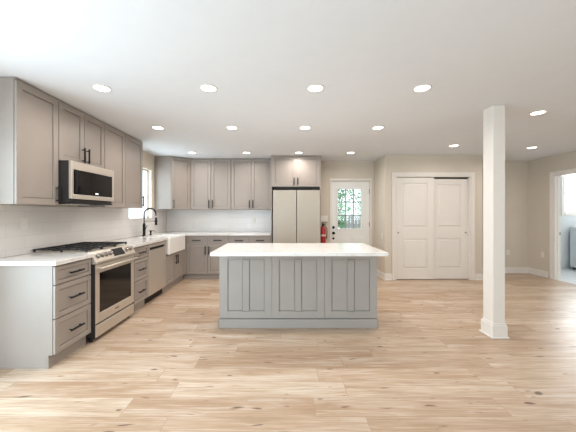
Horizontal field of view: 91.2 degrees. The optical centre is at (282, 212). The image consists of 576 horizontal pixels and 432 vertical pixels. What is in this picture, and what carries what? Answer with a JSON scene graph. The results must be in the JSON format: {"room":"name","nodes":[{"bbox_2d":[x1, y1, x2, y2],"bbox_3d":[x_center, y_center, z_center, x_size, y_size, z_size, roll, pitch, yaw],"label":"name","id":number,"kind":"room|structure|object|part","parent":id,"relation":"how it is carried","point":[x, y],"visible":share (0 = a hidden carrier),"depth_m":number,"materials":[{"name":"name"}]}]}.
{"room":"kitchen","nodes":[
{"label":"kitchen","id":0,"kind":"room"},
{"bbox_2d":[9,151,162,256],"bbox_3d":[-2.630,0.090,1.950,0.120,2.464,8.540,0,0,0],"label":"wall","id":1,"kind":"structure","parent":0,"point":[148,159],"depth_m":5.51,"materials":[{"name":"beige paint"}]},
{"bbox_2d":[0,77,59,204],"bbox_3d":[-2.379,-0.606,2.583,0.376,1.061,0.450,0,0,0],"label":"upper cabinet","id":2,"kind":"object","parent":1,"relation":"attached to","point":[28,114],"visible":1,"depth_m":2.46,"materials":[{"name":"grey paint"}]},
{"bbox_3d":[-2.248,-1.128,2.583,0.009,0.016,0.450,0,0,0],"label":"rail","id":3,"kind":"part","parent":2,"relation":"part of","materials":[{"name":"grey paint"}]},
{"bbox_3d":[-2.212,-0.185,2.772,0.043,0.165,0.018,0,0,0],"label":"handle","id":4,"kind":"part","parent":2,"relation":"part of","materials":[{"name":"black metal"}]},
{"bbox_2d":[58,99,103,167],"bbox_3d":[-2.379,-0.833,3.170,0.376,0.606,0.720,0,0,0],"label":"upper cabinet","id":5,"kind":"object","parent":1,"relation":"attached to","point":[80,134],"visible":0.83,"depth_m":3.11,"materials":[{"name":"grey paint"}]},
{"bbox_3d":[-2.242,-0.824,2.990,0.020,0.584,0.352,0,0,0],"label":"door","id":6,"kind":"part","parent":5,"relation":"part of","materials":[{"name":"grey paint"}]},
{"bbox_3d":[-2.248,-1.128,3.170,0.009,0.016,0.720,0,0,0],"label":"rail","id":7,"kind":"part","parent":5,"relation":"part of","materials":[{"name":"grey paint"}]},
{"bbox_3d":[-2.212,-0.640,3.134,0.043,0.165,0.018,0,0,0],"label":"handle","id":8,"kind":"part","parent":5,"relation":"part of","materials":[{"name":"black metal"}]},
{"bbox_2d":[58,160,113,204],"bbox_3d":[-2.316,-0.309,3.170,0.452,0.436,0.712,0,0,0],"label":"microwave oven","id":9,"kind":"object","parent":5,"relation":"attached to","point":[79,183],"visible":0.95,"depth_m":3.01,"materials":[{"name":"metal"}]},
{"bbox_3d":[-2.104,-0.321,2.869,0.028,0.225,0.014,0,0,0],"label":"handle","id":10,"kind":"part","parent":9,"relation":"part of","materials":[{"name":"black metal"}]},
{"bbox_3d":[-2.125,-0.317,3.172,0.014,0.262,0.657,0,0,0],"label":"door glass","id":11,"kind":"part","parent":9,"relation":"part of","materials":[{"name":"black glass"}]},
{"bbox_3d":[-2.242,-0.824,3.350,0.020,0.584,0.352,0,0,0],"label":"door","id":12,"kind":"part","parent":5,"relation":"part of","materials":[{"name":"grey paint"}]},
{"bbox_2d":[0,205,166,257],"bbox_3d":[-2.564,0.144,4.288,0.009,0.524,3.833,0,0,0],"label":"backsplash","id":13,"kind":"structure","parent":1,"relation":"attached to","point":[48,226],"depth_m":3.30,"materials":[{"name":"white tile"}]},
{"bbox_2d":[21,218,27,229],"bbox_3d":[-2.555,0.107,2.785,0.007,0.116,0.072,0,0,0],"label":"wall outlet","id":14,"kind":"object","parent":13,"relation":"attached to","point":[24,221],"visible":1,"depth_m":2.79,"materials":[{"name":"white plastic"}]},
{"bbox_2d":[78,123,124,207],"bbox_3d":[-2.400,-0.606,3.762,0.335,1.061,0.460,0,0,0],"label":"upper cabinet","id":15,"kind":"object","parent":1,"relation":"attached to","point":[114,139],"visible":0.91,"depth_m":3.80,"materials":[{"name":"grey paint"}]},
{"bbox_3d":[-2.242,-0.597,3.762,0.020,1.039,0.452,0,0,0],"label":"door","id":16,"kind":"part","parent":15,"relation":"part of","materials":[{"name":"grey paint"}]},
{"bbox_2d":[124,133,143,207],"bbox_3d":[-2.379,-0.606,4.242,0.376,1.061,0.496,0,0,0],"label":"upper cabinet","id":17,"kind":"object","parent":1,"relation":"attached to","point":[134,198],"visible":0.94,"depth_m":4.23,"materials":[{"name":"grey paint"}]},
{"bbox_2d":[129,169,151,219],"bbox_3d":[-2.615,-0.360,5.095,0.130,0.946,0.830,0,0,0],"label":"window","id":18,"kind":"structure","parent":1,"relation":"in","point":[146,171],"depth_m":5.48,"materials":[{"name":"white paint"}]},
{"bbox_3d":[-2.660,-0.360,5.095,0.040,0.945,0.830,0,0,0],"label":"frame","id":19,"kind":"part","parent":18,"relation":"part of","materials":[{"name":"white paint"}]},
{"bbox_2d":[0,0,575,160],"bbox_3d":[2.855,-1.192,2.290,11.090,0.100,9.220,0,0,0],"label":"ceiling","id":20,"kind":"structure","parent":0,"point":[261,57],"depth_m":2.26,"materials":[{"name":"white paint"}]},
{"bbox_2d":[91,84,111,91],"bbox_3d":[-1.655,-1.138,2.575,0.160,0.006,0.160,0,0,0],"label":"recessed light","id":21,"kind":"object","parent":20,"relation":"in","point":[99,87],"visible":1,"depth_m":2.57,"materials":[{"name":"white paint"}]},
{"bbox_2d":[152,126,164,129],"bbox_3d":[-1.669,-1.138,3.766,0.160,0.006,0.160,0,0,0],"label":"recessed light","id":22,"kind":"object","parent":20,"relation":"in","point":[154,127],"visible":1,"depth_m":3.75,"materials":[{"name":"white paint"}]},
{"bbox_2d":[199,84,216,91],"bbox_3d":[-0.680,-1.138,2.575,0.160,0.006,0.160,0,0,0],"label":"recessed light","id":23,"kind":"object","parent":20,"relation":"in","point":[205,87],"visible":1,"depth_m":2.56,"materials":[{"name":"white paint"}]},
{"bbox_2d":[226,126,237,129],"bbox_3d":[-0.681,-1.138,3.766,0.160,0.006,0.160,0,0,0],"label":"recessed light","id":24,"kind":"object","parent":20,"relation":"in","point":[227,127],"visible":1,"depth_m":3.75,"materials":[{"name":"white paint"}]},
{"bbox_2d":[299,126,310,129],"bbox_3d":[0.294,-1.138,3.766,0.160,0.006,0.160,0,0,0],"label":"recessed light","id":25,"kind":"object","parent":20,"relation":"in","point":[300,127],"visible":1,"depth_m":3.75,"materials":[{"name":"white paint"}]},
{"bbox_2d":[307,84,323,91],"bbox_3d":[0.296,-1.138,2.575,0.160,0.006,0.160,0,0,0],"label":"recessed light","id":26,"kind":"object","parent":20,"relation":"in","point":[314,87],"visible":1,"depth_m":2.57,"materials":[{"name":"white paint"}]},
{"bbox_2d":[372,126,383,129],"bbox_3d":[1.269,-1.138,3.766,0.160,0.006,0.160,0,0,0],"label":"recessed light","id":27,"kind":"object","parent":20,"relation":"in","point":[374,127],"visible":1,"depth_m":3.75,"materials":[{"name":"white paint"}]},
{"bbox_2d":[412,84,431,91],"bbox_3d":[1.270,-1.138,2.575,0.160,0.006,0.160,0,0,0],"label":"recessed light","id":28,"kind":"object","parent":20,"relation":"in","point":[424,87],"visible":1,"depth_m":2.57,"materials":[{"name":"white paint"}]},
{"bbox_2d":[529,110,546,114],"bbox_3d":[2.897,-1.138,3.204,0.160,0.006,0.160,0,0,0],"label":"recessed light","id":29,"kind":"object","parent":20,"relation":"in","point":[539,111],"visible":1,"depth_m":3.19,"materials":[{"name":"white paint"}]},
{"bbox_2d":[0,268,575,431],"bbox_3d":[2.855,1.372,2.265,11.090,0.100,9.170,0,0,0],"label":"floor","id":30,"kind":"structure","parent":0,"point":[427,365],"depth_m":2.34,"materials":[{"name":"brown wood"}]},
{"bbox_2d":[0,258,90,368],"bbox_3d":[-2.232,0.885,2.623,0.673,0.874,0.457,0,0,0],"label":"base cabinet","id":31,"kind":"object","parent":30,"relation":"on","point":[45,311],"visible":1,"depth_m":2.39,"materials":[{"name":"grey paint"}]},
{"bbox_2d":[0,253,93,265],"bbox_3d":[-2.240,0.427,2.612,0.655,0.038,0.481,0,0,0],"label":"countertop","id":32,"kind":"structure","parent":31,"relation":"on","point":[30,259],"depth_m":2.53,"materials":[{"name":"white stone"}]},
{"bbox_3d":[-1.947,0.537,2.623,0.020,0.155,0.449,0,0,0],"label":"drawer","id":33,"kind":"part","parent":31,"relation":"part of","materials":[{"name":"grey paint"}]},
{"bbox_3d":[-1.947,0.763,2.623,0.020,0.281,0.449,0,0,0],"label":"drawer","id":34,"kind":"part","parent":31,"relation":"part of","materials":[{"name":"grey paint"}]},
{"bbox_3d":[-1.947,1.058,2.623,0.020,0.292,0.449,0,0,0],"label":"drawer","id":35,"kind":"part","parent":31,"relation":"part of","materials":[{"name":"grey paint"}]},
{"bbox_3d":[-1.917,0.537,2.623,0.043,0.018,0.165,0,0,0],"label":"handle","id":36,"kind":"part","parent":31,"relation":"part of","materials":[{"name":"black metal"}]},
{"bbox_3d":[-1.917,0.763,2.623,0.043,0.018,0.165,0,0,0],"label":"handle","id":37,"kind":"part","parent":31,"relation":"part of","materials":[{"name":"black metal"}]},
{"bbox_3d":[-1.917,1.058,2.623,0.043,0.018,0.165,0,0,0],"label":"handle","id":38,"kind":"part","parent":31,"relation":"part of","materials":[{"name":"black metal"}]},
{"bbox_2d":[33,242,137,341],"bbox_3d":[-2.204,0.845,3.238,0.713,0.954,0.760,0,0,0],"label":"gas range","id":39,"kind":"object","parent":30,"relation":"on","point":[112,263],"visible":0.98,"depth_m":3.10,"materials":[{"name":"metal"}]},
{"bbox_3d":[-1.939,0.461,3.238,0.092,0.122,0.760,0,0,0],"label":"control panel","id":40,"kind":"part","parent":39,"relation":"part of","materials":[{"name":"metal"}]},
{"bbox_3d":[-1.922,1.216,3.238,0.034,0.123,0.743,0,0,0],"label":"storage drawer","id":41,"kind":"part","parent":39,"relation":"part of","materials":[{"name":"metal"}]},
{"bbox_3d":[-1.922,0.834,3.238,0.034,0.607,0.743,0,0,0],"label":"oven door","id":42,"kind":"part","parent":39,"relation":"part of","materials":[{"name":"metal"}]},
{"bbox_3d":[-1.877,0.570,3.238,0.061,0.026,0.720,0,0,0],"label":"handle","id":43,"kind":"part","parent":39,"relation":"part of","materials":[{"name":"metal"}]},
{"bbox_2d":[133,245,147,311],"bbox_3d":[-2.232,0.885,3.839,0.673,0.874,0.430,0,0,0],"label":"base cabinet","id":44,"kind":"object","parent":30,"relation":"on","point":[140,264],"visible":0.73,"depth_m":3.85,"materials":[{"name":"grey paint"}]},
{"bbox_3d":[-1.947,0.537,3.839,0.020,0.155,0.422,0,0,0],"label":"drawer","id":45,"kind":"part","parent":44,"relation":"part of","materials":[{"name":"grey paint"}]},
{"bbox_3d":[-1.947,0.763,3.839,0.020,0.281,0.422,0,0,0],"label":"drawer","id":46,"kind":"part","parent":44,"relation":"part of","materials":[{"name":"grey paint"}]},
{"bbox_3d":[-1.947,1.058,3.839,0.020,0.292,0.422,0,0,0],"label":"drawer","id":47,"kind":"part","parent":44,"relation":"part of","materials":[{"name":"grey paint"}]},
{"bbox_2d":[104,232,270,247],"bbox_3d":[-1.403,0.427,4.919,2.327,0.038,2.596,0,0,0],"label":"countertop","id":48,"kind":"structure","parent":44,"relation":"on","point":[136,241],"depth_m":5.49,"materials":[{"name":"white stone"}]},
{"bbox_2d":[142,208,157,235],"bbox_3d":[-2.352,0.155,5.011,0.266,0.505,0.112,0,0,0],"label":"faucet","id":49,"kind":"object","parent":48,"relation":"on","point":[155,221],"visible":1,"depth_m":4.97,"materials":[{"name":"black metal"}]},
{"bbox_2d":[150,235,184,254],"bbox_3d":[-2.138,0.560,5.096,0.480,0.280,0.776,0,0,0],"label":"farmhouse sink","id":50,"kind":"object","parent":48,"relation":"in","point":[175,243],"visible":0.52,"depth_m":5.03,"materials":[{"name":"white ceramic"}]},
{"bbox_2d":[144,241,165,304],"bbox_3d":[-2.221,0.886,4.358,0.580,0.872,0.594,0,0,0],"label":"dishwasher","id":51,"kind":"object","parent":30,"relation":"on","point":[156,276],"visible":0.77,"depth_m":4.30,"materials":[{"name":"metal"}]},
{"bbox_3d":[-1.947,0.875,4.358,0.032,0.657,0.594,0,0,0],"label":"door panel","id":52,"kind":"part","parent":51,"relation":"part of","materials":[{"name":"metal"}]},
{"bbox_3d":[-1.961,0.527,4.358,0.008,0.050,0.538,0,0,0],"label":"pocket handle","id":53,"kind":"part","parent":51,"relation":"part of","materials":[{"name":"black metal"}]},
{"bbox_2d":[162,250,183,292],"bbox_3d":[-2.232,1.016,5.093,0.673,0.612,0.862,0,0,0],"label":"base cabinet","id":54,"kind":"object","parent":30,"relation":"on","point":[174,262],"visible":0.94,"depth_m":5.04,"materials":[{"name":"grey paint"}]},
{"bbox_3d":[-1.947,0.961,4.878,0.020,0.487,0.423,0,0,0],"label":"door","id":55,"kind":"part","parent":54,"relation":"part of","materials":[{"name":"grey paint"}]},
{"bbox_3d":[-1.947,0.961,5.309,0.020,0.487,0.423,0,0,0],"label":"door","id":56,"kind":"part","parent":54,"relation":"part of","materials":[{"name":"grey paint"}]},
{"bbox_2d":[181,236,186,279],"bbox_3d":[-2.242,0.885,5.872,0.650,0.874,0.689,0,0,0],"label":"base cabinet","id":57,"kind":"object","parent":30,"relation":"on","point":[184,276],"visible":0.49,"depth_m":5.59,"materials":[{"name":"grey paint"}]},
{"bbox_2d":[187,236,228,278],"bbox_3d":[-1.499,0.885,5.880,0.832,0.874,0.673,0,0,0],"label":"base cabinet","id":58,"kind":"object","parent":30,"relation":"on","point":[200,265],"visible":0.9,"depth_m":5.59,"materials":[{"name":"grey paint"}]},
{"bbox_3d":[-1.707,0.538,5.595,0.408,0.156,0.020,0,0,0],"label":"drawer","id":59,"kind":"part","parent":58,"relation":"part of","materials":[{"name":"grey paint"}]},
{"bbox_3d":[-1.707,0.913,5.595,0.408,0.582,0.020,0,0,0],"label":"door","id":60,"kind":"part","parent":58,"relation":"part of","materials":[{"name":"grey paint"}]},
{"bbox_3d":[-1.291,0.913,5.595,0.408,0.582,0.020,0,0,0],"label":"door","id":61,"kind":"part","parent":58,"relation":"part of","materials":[{"name":"grey paint"}]},
{"bbox_3d":[-1.291,0.538,5.595,0.408,0.156,0.020,0,0,0],"label":"drawer","id":62,"kind":"part","parent":58,"relation":"part of","materials":[{"name":"grey paint"}]},
{"bbox_2d":[229,236,270,242],"bbox_3d":[-0.662,0.885,5.880,0.838,0.874,0.673,0,0,0],"label":"base cabinet","id":63,"kind":"object","parent":30,"relation":"on","point":[232,239],"visible":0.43,"depth_m":5.59,"materials":[{"name":"grey paint"}]},
{"bbox_3d":[-0.872,0.538,5.595,0.411,0.156,0.020,0,0,0],"label":"drawer","id":64,"kind":"part","parent":63,"relation":"part of","materials":[{"name":"grey paint"}]},
{"bbox_3d":[-0.453,0.538,5.595,0.411,0.156,0.020,0,0,0],"label":"drawer","id":65,"kind":"part","parent":63,"relation":"part of","materials":[{"name":"grey paint"}]},
{"bbox_2d":[271,156,320,242],"bbox_3d":[0.256,0.093,5.886,1.000,2.458,0.655,0,0,0],"label":"tall cabinet","id":66,"kind":"object","parent":30,"relation":"on","point":[286,171],"visible":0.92,"depth_m":5.61,"materials":[{"name":"grey paint"}]},
{"bbox_3d":[-0.228,0.093,5.908,0.020,2.458,0.612,0,0,0],"label":"panel","id":67,"kind":"part","parent":66,"relation":"part of","materials":[{"name":"grey paint"}]},
{"bbox_3d":[0.019,-0.820,5.610,0.466,0.592,0.020,0,0,0],"label":"door","id":68,"kind":"part","parent":66,"relation":"part of","materials":[{"name":"grey paint"}]},
{"bbox_3d":[0.256,-1.127,5.606,1.000,0.018,0.028,0,0,0],"label":"rail","id":69,"kind":"part","parent":66,"relation":"part of","materials":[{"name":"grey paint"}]},
{"bbox_3d":[0.494,-0.820,5.610,0.468,0.592,0.020,0,0,0],"label":"door","id":70,"kind":"part","parent":66,"relation":"part of","materials":[{"name":"grey paint"}]},
{"bbox_3d":[0.740,0.093,5.908,0.020,2.458,0.612,0,0,0],"label":"panel","id":71,"kind":"part","parent":66,"relation":"part of","materials":[{"name":"grey paint"}]},
{"bbox_2d":[273,187,319,242],"bbox_3d":[0.263,0.405,5.840,0.918,1.835,0.740,0,0,0],"label":"refrigerator","id":72,"kind":"object","parent":30,"relation":"on","point":[296,210],"visible":0.45,"depth_m":5.47,"materials":[{"name":"metal"}]},
{"bbox_3d":[0.031,0.109,5.505,0.454,1.106,0.070,0,0,0],"label":"door","id":73,"kind":"part","parent":72,"relation":"part of","materials":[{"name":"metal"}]},
{"bbox_3d":[0.495,0.109,5.505,0.454,1.106,0.070,0,0,0],"label":"door","id":74,"kind":"part","parent":72,"relation":"part of","materials":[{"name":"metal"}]},
{"bbox_2d":[218,256,377,327],"bbox_3d":[0.175,0.885,3.525,1.831,0.874,0.593,0,0,0],"label":"kitchen island","id":75,"kind":"object","parent":30,"relation":"on","point":[255,291],"visible":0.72,"depth_m":3.24,"materials":[{"name":"grey paint"}]},
{"bbox_3d":[-0.429,0.830,3.250,0.603,0.760,0.020,0,0,0],"label":"panel","id":76,"kind":"part","parent":75,"relation":"part of","materials":[{"name":"grey paint"}]},
{"bbox_3d":[0.175,0.830,3.250,0.603,0.760,0.020,0,0,0],"label":"panel","id":77,"kind":"part","parent":75,"relation":"part of","materials":[{"name":"grey paint"}]},
{"bbox_3d":[0.175,1.270,3.514,1.831,0.104,0.572,0,0,0],"label":"board","id":78,"kind":"part","parent":75,"relation":"part of","materials":[{"name":"grey paint"}]},
{"bbox_2d":[210,243,387,255],"bbox_3d":[0.167,0.427,3.365,1.837,0.038,0.920,0,0,0],"label":"island countertop","id":79,"kind":"structure","parent":75,"relation":"on","point":[229,249],"depth_m":3.11,"materials":[{"name":"white stone"}]},
{"bbox_3d":[0.780,0.830,3.250,0.603,0.760,0.020,0,0,0],"label":"panel","id":80,"kind":"part","parent":75,"relation":"part of","materials":[{"name":"grey paint"}]},
{"bbox_2d":[570,227,575,269],"bbox_3d":[7.100,0.822,6.359,0.660,1.000,0.601,0,0,0],"label":"washing machine","id":81,"kind":"object","parent":30,"relation":"on","point":[572,229],"visible":1,"depth_m":6.58,"materials":[{"name":"white metal"}]},
{"bbox_2d":[167,161,527,266],"bbox_3d":[1.355,0.090,6.280,8.090,2.464,0.120,0,0,0],"label":"wall","id":82,"kind":"structure","parent":0,"point":[516,172],"depth_m":6.22,"materials":[{"name":"beige paint"}]},
{"bbox_2d":[154,156,192,209],"bbox_3d":[-2.247,-0.606,5.912,0.641,1.061,0.609,0,0,0],"label":"upper cabinet","id":83,"kind":"object","parent":82,"relation":"attached to","point":[172,175],"visible":0.99,"depth_m":5.62,"materials":[{"name":"grey paint"}]},
{"bbox_3d":[-2.078,-0.597,5.751,0.388,1.039,0.020,0,0,-42],"label":"door","id":84,"kind":"part","parent":83,"relation":"part of","materials":[{"name":"grey paint"}]},
{"bbox_2d":[191,159,231,209],"bbox_3d":[-1.504,-0.606,6.027,0.836,1.061,0.376,0,0,0],"label":"upper cabinet","id":85,"kind":"object","parent":82,"relation":"attached to","point":[210,178],"visible":0.98,"depth_m":5.89,"materials":[{"name":"grey paint"}]},
{"bbox_3d":[-1.713,-0.597,5.890,0.410,1.039,0.020,0,0,0],"label":"door","id":86,"kind":"part","parent":85,"relation":"part of","materials":[{"name":"grey paint"}]},
{"bbox_3d":[-1.295,-0.597,5.890,0.410,1.039,0.020,0,0,0],"label":"door","id":87,"kind":"part","parent":85,"relation":"part of","materials":[{"name":"grey paint"}]},
{"bbox_2d":[167,210,270,230],"bbox_3d":[-1.399,0.167,6.214,2.317,0.480,0.009,0,0,0],"label":"backsplash","id":88,"kind":"structure","parent":82,"relation":"attached to","point":[177,220],"depth_m":6.21,"materials":[{"name":"white tile"}]},
{"bbox_2d":[231,159,270,209],"bbox_3d":[-0.663,-0.606,6.027,0.842,1.061,0.376,0,0,0],"label":"upper cabinet","id":89,"kind":"object","parent":82,"relation":"attached to","point":[250,178],"visible":0.94,"depth_m":5.89,"materials":[{"name":"grey paint"}]},
{"bbox_3d":[-0.874,-0.597,5.890,0.413,1.039,0.020,0,0,0],"label":"door","id":90,"kind":"part","parent":89,"relation":"part of","materials":[{"name":"grey paint"}]},
{"bbox_3d":[-0.453,-0.597,5.890,0.413,1.039,0.020,0,0,0],"label":"door","id":91,"kind":"part","parent":89,"relation":"part of","materials":[{"name":"grey paint"}]},
{"bbox_2d":[321,222,326,242],"bbox_3d":[0.875,0.454,6.131,0.134,0.497,0.159,0,0,-43],"label":"fire extinguisher","id":92,"kind":"object","parent":82,"relation":"attached to","point":[323,229],"visible":0.73,"depth_m":6.08,"materials":[{"name":"red paint"}]},
{"bbox_2d":[321,216,327,220],"bbox_3d":[0.905,0.117,6.215,0.164,0.116,0.008,0,0,0],"label":"light switch","id":93,"kind":"object","parent":82,"relation":"attached to","point":[323,218],"visible":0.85,"depth_m":6.21,"materials":[{"name":"white plastic"}]},
{"bbox_2d":[332,181,368,244],"bbox_3d":[1.501,0.302,6.257,0.852,2.015,0.124,0,0,0],"label":"door","id":94,"kind":"structure","parent":82,"relation":"in","point":[339,235],"depth_m":6.26,"materials":[{"name":"white paint"}]},
{"bbox_3d":[1.478,-0.094,6.286,0.591,0.948,0.066,0,0,0],"label":"lite frame","id":95,"kind":"part","parent":94,"relation":"part of","materials":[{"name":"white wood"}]},
{"bbox_2d":[330,179,371,245],"bbox_3d":[1.495,0.282,6.270,0.924,2.080,0.140,0,0,0],"label":"trim","id":96,"kind":"structure","parent":82,"relation":"attached to","point":[331,180],"depth_m":6.21,"materials":[{"name":"white paint"}]},
{"bbox_2d":[374,155,481,273],"bbox_3d":[2.965,0.090,5.885,1.910,2.464,0.670,0,0,0],"label":"wall","id":97,"kind":"structure","parent":0,"point":[384,166],"depth_m":5.55,"materials":[{"name":"beige paint"}]},
{"bbox_2d":[396,178,433,278],"bbox_3d":[2.611,0.305,5.583,0.749,2.010,0.038,0,0,0],"label":"door","id":98,"kind":"structure","parent":97,"relation":"in","point":[414,196],"depth_m":5.57,"materials":[{"name":"white paint"}]},
{"bbox_2d":[396,177,467,177],"bbox_3d":[2.958,-0.700,5.630,1.445,0.019,0.051,0,0,0],"label":"trim","id":99,"kind":"structure","parent":97,"relation":"attached to","point":[396,177],"depth_m":5.61,"materials":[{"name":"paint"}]},
{"bbox_2d":[392,172,474,279],"bbox_3d":[2.958,0.261,5.595,1.629,2.122,0.130,0,0,0],"label":"trim","id":100,"kind":"structure","parent":97,"relation":"attached to","point":[471,175],"depth_m":5.54,"materials":[{"name":"white paint"}]},
{"bbox_2d":[434,179,467,278],"bbox_3d":[3.312,0.316,5.627,0.734,1.988,0.038,0,0,0],"label":"door","id":101,"kind":"structure","parent":97,"relation":"in","point":[450,195],"depth_m":5.61,"materials":[{"name":"white paint"}]},
{"bbox_2d":[377,267,527,279],"bbox_3d":[3.090,1.257,5.871,4.620,0.130,0.698,0,0,0],"label":"baseboard","id":102,"kind":"structure","parent":97,"relation":"attached to","point":[380,274],"depth_m":5.96,"materials":[{"name":"white paint"}]},
{"bbox_2d":[479,105,509,338],"bbox_3d":[2.288,0.090,3.060,0.188,2.463,0.210,0,0,0],"label":"column","id":103,"kind":"structure","parent":0,"point":[493,325],"depth_m":2.98,"materials":[{"name":"white paint"}]},
{"bbox_3d":[2.288,1.243,3.060,0.188,0.158,0.210,0,0,0],"label":"trim","id":104,"kind":"part","parent":103,"relation":"part of","materials":[{"name":"white paint"}]},
{"bbox_2d":[528,151,575,271],"bbox_3d":[5.460,0.090,2.010,0.120,2.464,8.660,0,0,0],"label":"wall","id":105,"kind":"structure","parent":0,"point":[538,169],"depth_m":5.91,"materials":[{"name":"beige paint"}]},
{"bbox_2d":[528,267,548,277],"bbox_3d":[5.386,1.257,2.010,0.028,0.130,8.420,0,0,0],"label":"baseboard","id":106,"kind":"structure","parent":105,"relation":"attached to","point":[533,271],"depth_m":5.94,"materials":[{"name":"white paint"}]},
{"bbox_2d":[549,168,575,279],"bbox_3d":[5.450,0.249,5.196,0.141,2.145,1.002,0,0,0],"label":"trim","id":107,"kind":"structure","parent":105,"relation":"attached to","point":[554,177],"depth_m":5.61,"materials":[{"name":"white paint"}]},
{"bbox_2d":[561,216,575,267],"bbox_3d":[6.960,0.090,5.360,2.880,2.464,2.960,0,0,0],"label":"wall","id":108,"kind":"structure","parent":0,"point":[567,222],"depth_m":6.72,"materials":[{"name":"grey paint"}]},
{"bbox_2d":[561,174,575,215],"bbox_3d":[7.300,-0.473,6.753,1.360,1.070,0.115,0,0,0],"label":"window","id":109,"kind":"structure","parent":108,"relation":"in","point":[563,212],"depth_m":6.70,"materials":[{"name":"white paint"}]},
{"bbox_3d":[7.300,-0.468,6.785,1.200,0.920,0.050,0,0,0],"label":"frame","id":110,"kind":"part","parent":109,"relation":"part of","materials":[{"name":"white paint"}]},
{"bbox_3d":[6.835,-0.428,6.787,0.270,0.900,0.025,0,0,0],"label":"sash","id":111,"kind":"part","parent":109,"relation":"part of","materials":[{"name":"white paint"}]},
{"label":"outside","id":112,"kind":"structure","parent":0,"visible":0},
{"bbox_3d":[5.000,1.722,18.175,34.000,0.100,23.650,0,0,0],"label":"ground","id":113,"kind":"structure","parent":112,"visible":0},
{"bbox_2d":[338,189,348,227],"bbox_3d":[1.416,0.094,7.755,0.770,3.162,0.746,0,0,-37],"label":"shrub","id":114,"kind":"object","parent":113,"relation":"on","point":[340,224],"visible":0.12,"depth_m":7.59,"materials":[{"name":"green plant"}]},
{"bbox_2d":[338,189,360,214],"bbox_3d":[3.289,-0.615,11.042,3.224,4.578,3.228,0,0,0],"label":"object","id":115,"kind":"object","parent":113,"relation":"on","point":[350,191],"visible":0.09,"depth_m":10.98,"materials":[{"name":"green plant"}]},
{"bbox_2d":[341,216,360,227],"bbox_3d":[3.201,0.857,8.630,2.903,1.530,0.060,0,0,0],"label":"picket fence","id":116,"kind":"object","parent":113,"relation":"on","point":[357,219],"visible":0.12,"depth_m":8.60,"materials":[{"name":"white wood"}]}
]}

